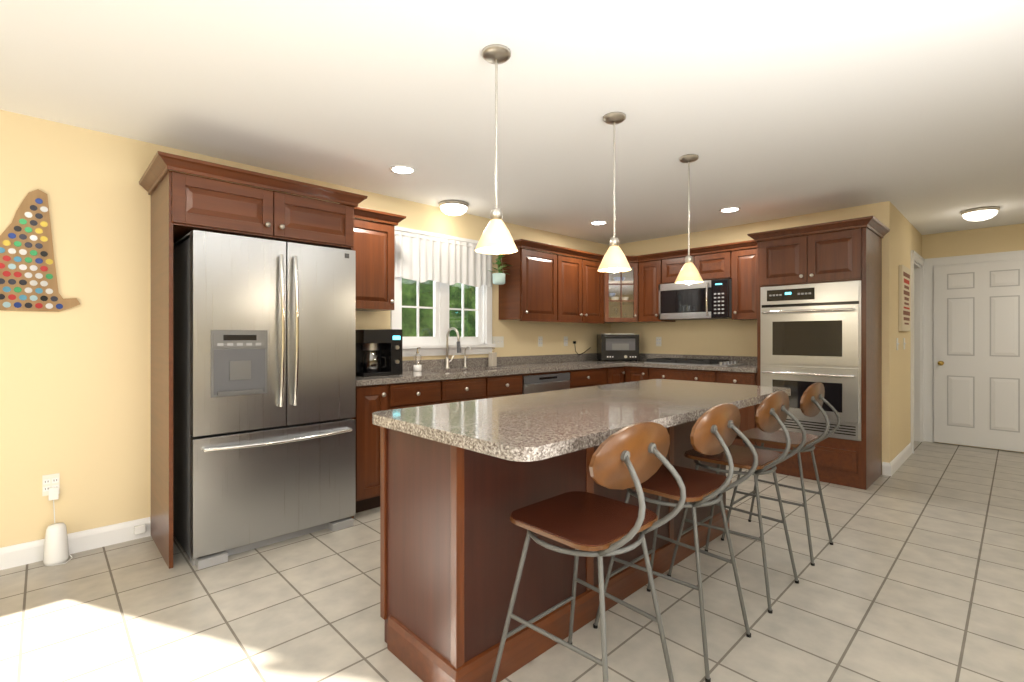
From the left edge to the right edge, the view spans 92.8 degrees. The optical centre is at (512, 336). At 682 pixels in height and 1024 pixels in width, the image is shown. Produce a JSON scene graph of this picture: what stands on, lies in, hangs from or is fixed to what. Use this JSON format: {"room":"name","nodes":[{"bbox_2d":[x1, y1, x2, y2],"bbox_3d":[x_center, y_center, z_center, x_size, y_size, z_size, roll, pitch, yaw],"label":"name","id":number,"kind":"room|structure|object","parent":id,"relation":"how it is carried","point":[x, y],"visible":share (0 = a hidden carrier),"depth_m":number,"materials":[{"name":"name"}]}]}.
{"room":"kitchen","nodes":[
{"label":"kitchen","id":0,"kind":"room"},
{"bbox_2d":[0,110,610,547],"bbox_3d":[-0.891,0.015,4.439,10.440,2.440,0.140,0,0,-44],"label":"wall","id":1,"kind":"structure","parent":0,"point":[76,398],"depth_m":2.84,"materials":[{"name":"beige paint"}]},
{"bbox_2d":[0,189,79,311],"bbox_3d":[-2.652,-0.474,2.633,0.478,0.670,0.019,0,0,-44],"label":"picture","id":2,"kind":"object","parent":1,"relation":"attached to","point":[28,278],"visible":1,"depth_m":2.65,"materials":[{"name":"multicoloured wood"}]},
{"bbox_2d":[42,473,59,495],"bbox_3d":[-2.573,0.826,2.718,0.070,0.115,0.008,0,0,-44],"label":"outlet","id":3,"kind":"object","parent":1,"relation":"attached to","point":[50,480],"visible":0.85,"depth_m":2.71,"materials":[{"name":"white plastic"}]},
{"bbox_2d":[49,486,72,565],"bbox_3d":[-2.490,1.036,2.687,0.097,0.391,0.155,0,0,-44],"label":"plug adapter","id":4,"kind":"object","parent":3,"relation":"attached to","point":[53,493],"visible":0.81,"depth_m":2.70,"materials":[{"name":"white plastic"}]},
{"bbox_2d":[0,517,150,569],"bbox_3d":[-3.412,1.178,1.906,3.232,0.115,0.014,0,0,-44],"label":"baseboard","id":5,"kind":"structure","parent":1,"relation":"attached to","point":[12,556],"depth_m":2.80,"materials":[{"name":"white wood"}]},
{"bbox_2d":[134,524,145,534],"bbox_3d":[-2.272,1.175,2.971,0.055,0.050,0.029,0,0,-44],"label":"electrical outlet","id":6,"kind":"object","parent":5,"relation":"attached to","point":[140,529],"visible":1,"depth_m":2.96,"materials":[{"name":"white plastic"}]},
{"bbox_2d":[354,207,397,311],"bbox_3d":[-1.210,-0.580,3.801,0.484,0.739,0.333,0,0,-44],"label":"upper cabinet","id":7,"kind":"object","parent":1,"relation":"attached to","point":[373,241],"depth_m":3.72,"materials":[{"name":"brown wood"}]},
{"bbox_2d":[390,226,495,356],"bbox_3d":[-0.651,-0.388,4.608,1.190,1.127,0.150,0,0,-44],"label":"kitchen window","id":8,"kind":"structure","parent":1,"relation":"in","point":[479,343],"depth_m":4.59,"materials":[{"name":"white wood"}]},
{"bbox_2d":[394,231,491,287],"bbox_3d":[-0.602,-0.697,4.556,1.140,0.426,0.040,0,0,-44],"label":"valance curtain","id":9,"kind":"object","parent":8,"relation":"attached to","point":[421,258],"visible":0.88,"depth_m":4.50,"materials":[{"name":"white fabric"}]},
{"bbox_2d":[492,336,503,347],"bbox_3d":[-0.146,0.056,5.049,0.160,0.115,0.013,0,0,-44],"label":"light switch","id":10,"kind":"object","parent":1,"relation":"attached to","point":[498,341],"visible":1,"depth_m":5.05,"materials":[{"name":"white plastic"}]},
{"bbox_2d":[499,239,553,321],"bbox_3d":[0.195,-0.562,5.153,0.616,0.775,0.333,0,0,-44],"label":"upper cabinet","id":11,"kind":"object","parent":1,"relation":"attached to","point":[549,283],"depth_m":4.95,"materials":[{"name":"brown wood"}]},
{"bbox_2d":[538,336,542,346],"bbox_3d":[0.317,0.056,5.498,0.070,0.115,0.008,0,0,-44],"label":"outlet","id":12,"kind":"object","parent":1,"relation":"attached to","point":[540,341],"visible":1,"depth_m":5.50,"materials":[{"name":"white plastic"}]},
{"bbox_2d":[564,336,567,345],"bbox_3d":[0.638,0.056,5.806,0.070,0.115,0.008,0,0,-44],"label":"outlet","id":13,"kind":"object","parent":1,"relation":"attached to","point":[565,340],"visible":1,"depth_m":5.80,"materials":[{"name":"white plastic"}]},
{"bbox_2d":[554,245,609,322],"bbox_3d":[0.681,-0.562,5.594,0.959,0.775,0.371,0,0,-44],"label":"upper cabinet","id":14,"kind":"object","parent":1,"relation":"attached to","point":[579,289],"depth_m":5.45,"materials":[{"name":"brown wood"}]},
{"bbox_2d":[606,259,637,318],"bbox_3d":[1.292,-0.548,5.791,0.291,0.648,0.291,0,0,-44],"label":"upper cabinet","id":15,"kind":"object","parent":1,"relation":"attached to","point":[621,287],"depth_m":5.79,"materials":[{"name":"brown wood"}]},
{"bbox_2d":[0,441,1023,681],"bbox_3d":[1.741,1.260,1.601,10.580,0.050,7.880,0,0,-44],"label":"floor","id":16,"kind":"structure","parent":0,"point":[915,573],"depth_m":2.24,"materials":[{"name":"tile"}]},
{"bbox_2d":[43,522,68,565],"bbox_3d":[-2.499,1.131,2.670,0.104,0.210,0.104,0,0,-44],"label":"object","id":17,"kind":"object","parent":16,"relation":"on","point":[56,549],"depth_m":2.64,"materials":[{"name":"white plastic"}]},
{"bbox_2d":[139,151,367,568],"bbox_3d":[-1.635,0.143,3.142,1.159,2.185,0.695,0,0,-44],"label":"tall cabinet","id":18,"kind":"object","parent":16,"relation":"on","point":[183,204],"visible":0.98,"depth_m":2.80,"materials":[{"name":"brown wood"}]},
{"bbox_2d":[173,230,355,569],"bbox_3d":[-1.575,0.336,3.115,0.910,1.800,0.760,0,0,-44],"label":"fridge","id":19,"kind":"object","parent":16,"relation":"on","point":[264,390],"visible":1,"depth_m":2.83,"materials":[{"name":"grey metal"}]},
{"bbox_2d":[354,327,641,512],"bbox_3d":[0.137,0.578,4.858,3.892,1.316,0.678,0,0,-44],"label":"base cabinet","id":20,"kind":"object","parent":16,"relation":"on","point":[440,381],"depth_m":4.06,"materials":[{"name":"brown wood"}]},
{"bbox_2d":[356,329,401,376],"bbox_3d":[-1.065,0.119,3.783,0.330,0.350,0.284,0,0,-44],"label":"coffee maker","id":21,"kind":"object","parent":20,"relation":"on","point":[378,352],"visible":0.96,"depth_m":3.73,"materials":[{"name":"black plastic"}]},
{"bbox_2d":[413,347,421,370],"bbox_3d":[-0.816,0.193,4.202,0.070,0.202,0.075,0,0,-44],"label":"soap pump","id":22,"kind":"object","parent":20,"relation":"on","point":[418,367],"visible":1,"depth_m":4.19,"materials":[{"name":"white plastic"}]},
{"bbox_2d":[488,348,496,365],"bbox_3d":[-0.193,0.203,4.867,0.060,0.182,0.070,0,0,-44],"label":"soap dispenser","id":23,"kind":"object","parent":20,"relation":"on","point":[492,357],"visible":1,"depth_m":4.85,"materials":[{"name":"beige stone"}]},
{"bbox_2d":[597,333,638,360],"bbox_3d":[1.296,0.128,5.989,0.450,0.332,0.400,0,0,1],"label":"toaster oven","id":24,"kind":"object","parent":20,"relation":"on","point":[617,346],"visible":1,"depth_m":5.82,"materials":[{"name":"black metal"}]},
{"bbox_2d":[380,419,728,681],"bbox_3d":[0.427,0.790,2.549,2.192,0.890,0.508,0,0,-44],"label":"kitchen island","id":25,"kind":"object","parent":16,"relation":"on","point":[461,482],"depth_m":1.81,"materials":[{"name":"brown wood"}]},
{"bbox_2d":[372,379,790,466],"bbox_3d":[0.542,0.325,2.429,2.280,0.040,0.895,0,0,-44],"label":"island countertop","id":26,"kind":"structure","parent":25,"relation":"on","point":[532,427],"depth_m":1.91,"materials":[{"name":"beige stone"}]},
{"bbox_2d":[491,422,685,681],"bbox_3d":[0.259,0.749,1.613,0.450,0.973,0.547,0,0,-44],"label":"stool","id":27,"kind":"object","parent":16,"relation":"on","point":[599,527],"visible":1,"depth_m":1.53,"materials":[{"name":"brown wood"}]},
{"bbox_2d":[593,403,757,681],"bbox_3d":[0.691,0.749,2.030,0.450,0.973,0.547,0,0,-44],"label":"stool","id":28,"kind":"object","parent":16,"relation":"on","point":[715,430],"visible":0.85,"depth_m":1.92,"materials":[{"name":"brown wood"}]},
{"bbox_2d":[630,353,756,448],"bbox_3d":[2.008,0.724,5.251,0.652,1.025,1.410,0,0,-44],"label":"base cabinet","id":29,"kind":"object","parent":16,"relation":"on","point":[701,368],"depth_m":5.04,"materials":[{"name":"brown wood"}]},
{"bbox_2d":[667,391,806,613],"bbox_3d":[1.145,0.749,2.466,0.450,0.973,0.547,0,0,-44],"label":"stool","id":30,"kind":"object","parent":16,"relation":"on","point":[772,412],"visible":0.9,"depth_m":2.36,"materials":[{"name":"brown wood"}]},
{"bbox_2d":[721,382,840,565],"bbox_3d":[1.613,0.749,2.917,0.450,0.973,0.547,0,0,-44],"label":"stool","id":31,"kind":"object","parent":16,"relation":"on","point":[813,399],"visible":0.83,"depth_m":2.82,"materials":[{"name":"brown wood"}]},
{"bbox_2d":[747,216,889,489],"bbox_3d":[2.756,0.143,4.411,0.737,2.185,0.952,0,0,-44],"label":"tall cabinet","id":32,"kind":"object","parent":16,"relation":"on","point":[819,302],"visible":0.92,"depth_m":4.13,"materials":[{"name":"brown wood"}]},
{"bbox_2d":[0,0,1023,244],"bbox_3d":[1.741,-1.230,1.601,10.580,0.068,7.880,0,0,-44],"label":"ceiling","id":33,"kind":"structure","parent":0,"point":[910,110],"depth_m":2.45,"materials":[{"name":"white paint"}]},
{"bbox_2d":[439,200,468,215],"bbox_3d":[-0.531,-1.155,4.425,0.270,0.100,0.270,0,0,-44],"label":"flush ceiling light","id":34,"kind":"object","parent":33,"relation":"attached to","point":[454,207],"visible":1,"depth_m":4.34,"materials":[{"name":"white glass"}]},
{"bbox_2d":[475,44,517,253],"bbox_3d":[-0.067,-0.777,2.068,0.184,0.855,0.184,0,0,-44],"label":"pendant light","id":35,"kind":"object","parent":33,"relation":"hanging from","point":[496,237],"visible":1,"depth_m":2.04,"materials":[{"name":"white glass"}]},
{"bbox_2d":[488,254,511,284],"bbox_3d":[-0.121,-0.859,4.793,0.247,0.689,0.225,0,0,-44],"label":"hanging plant","id":36,"kind":"object","parent":33,"relation":"hanging from","point":[498,278],"visible":0.9,"depth_m":4.75,"materials":[{"name":"green plant"}]},
{"bbox_2d":[597,112,631,272],"bbox_3d":[0.560,-0.777,2.671,0.184,0.855,0.184,0,0,-44],"label":"pendant light","id":37,"kind":"object","parent":33,"relation":"hanging from","point":[614,259],"visible":1,"depth_m":2.65,"materials":[{"name":"white glass"}]},
{"bbox_2d":[675,154,702,284],"bbox_3d":[1.187,-0.777,3.274,0.184,0.855,0.184,0,0,-44],"label":"pendant light","id":38,"kind":"object","parent":33,"relation":"hanging from","point":[688,274],"visible":1,"depth_m":3.25,"materials":[{"name":"white glass"}]},
{"bbox_2d":[961,206,999,220],"bbox_3d":[4.445,-1.155,4.633,0.270,0.100,0.270,0,0,-44],"label":"flush ceiling light","id":39,"kind":"object","parent":33,"relation":"attached to","point":[981,213],"visible":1,"depth_m":4.56,"materials":[{"name":"white glass"}]},
{"bbox_2d":[611,204,872,356],"bbox_3d":[2.329,0.015,5.476,0.120,2.440,2.830,0,0,-44],"label":"wall","id":40,"kind":"structure","parent":0,"point":[724,337],"depth_m":5.51,"materials":[{"name":"beige paint"}]},
{"bbox_2d":[630,259,674,322],"bbox_3d":[1.685,-0.529,5.790,0.370,0.710,0.351,0,0,-44],"label":"upper cabinet","id":41,"kind":"object","parent":40,"relation":"attached to","point":[649,270],"depth_m":5.68,"materials":[{"name":"brown wood"}]},
{"bbox_2d":[656,337,660,345],"bbox_3d":[1.787,0.060,5.947,0.008,0.115,0.070,0,0,-44],"label":"outlet","id":42,"kind":"object","parent":40,"relation":"attached to","point":[658,341],"visible":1,"depth_m":5.95,"materials":[{"name":"white plastic"}]},
{"bbox_2d":[662,255,685,283],"bbox_3d":[1.976,-0.742,5.513,0.333,0.285,0.452,0,0,-44],"label":"upper cabinet","id":43,"kind":"object","parent":40,"relation":"attached to","point":[672,265],"depth_m":5.47,"materials":[{"name":"brown wood"}]},
{"bbox_2d":[686,251,729,280],"bbox_3d":[2.205,-0.742,5.275,0.333,0.285,0.452,0,0,-44],"label":"upper cabinet","id":44,"kind":"object","parent":40,"relation":"attached to","point":[711,265],"depth_m":5.13,"materials":[{"name":"brown wood"}]},
{"bbox_2d":[659,279,731,319],"bbox_3d":[2.048,-0.392,5.353,0.447,0.395,0.774,0,0,-44],"label":"microwave","id":45,"kind":"object","parent":44,"relation":"attached to","point":[708,299],"visible":0.98,"depth_m":5.20,"materials":[{"name":"grey metal"}]},
{"bbox_2d":[730,247,756,319],"bbox_3d":[2.486,-0.529,4.984,0.333,0.710,0.358,0,0,-44],"label":"upper cabinet","id":46,"kind":"object","parent":40,"relation":"attached to","point":[743,260],"depth_m":4.91,"materials":[{"name":"brown wood"}]},
{"bbox_2d":[873,201,921,462],"bbox_3d":[4.076,0.015,5.088,2.100,2.440,0.151,0,0,-44],"label":"wall","id":47,"kind":"structure","parent":0,"point":[901,238],"depth_m":4.58,"materials":[{"name":"beige paint"}]},
{"bbox_2d":[887,442,911,475],"bbox_3d":[3.784,1.178,4.736,1.220,0.115,0.016,0,0,-44],"label":"baseboard","id":48,"kind":"structure","parent":47,"relation":"attached to","point":[892,467],"depth_m":4.61,"materials":[{"name":"white wood"}]},
{"bbox_2d":[922,223,1023,452],"bbox_3d":[5.503,0.015,5.220,0.140,2.440,7.600,0,0,-44],"label":"wall","id":49,"kind":"structure","parent":0,"point":[1006,238],"depth_m":5.46,"materials":[{"name":"beige paint"}]},
{"bbox_2d":[911,250,1023,453],"bbox_3d":[4.855,0.160,5.151,0.889,2.152,1.143,0,0,-44],"label":"door","id":50,"kind":"structure","parent":49,"relation":"attached to","point":[974,350],"depth_m":5.44,"materials":[{"name":"white wood"}]},
{"label":"outside","id":51,"kind":"structure","parent":0,"visible":0},
{"bbox_2d":[402,278,475,336],"bbox_3d":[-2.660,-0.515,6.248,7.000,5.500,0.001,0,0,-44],"label":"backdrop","id":52,"kind":"structure","parent":51,"point":[452,314],"depth_m":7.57,"materials":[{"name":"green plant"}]}
]}

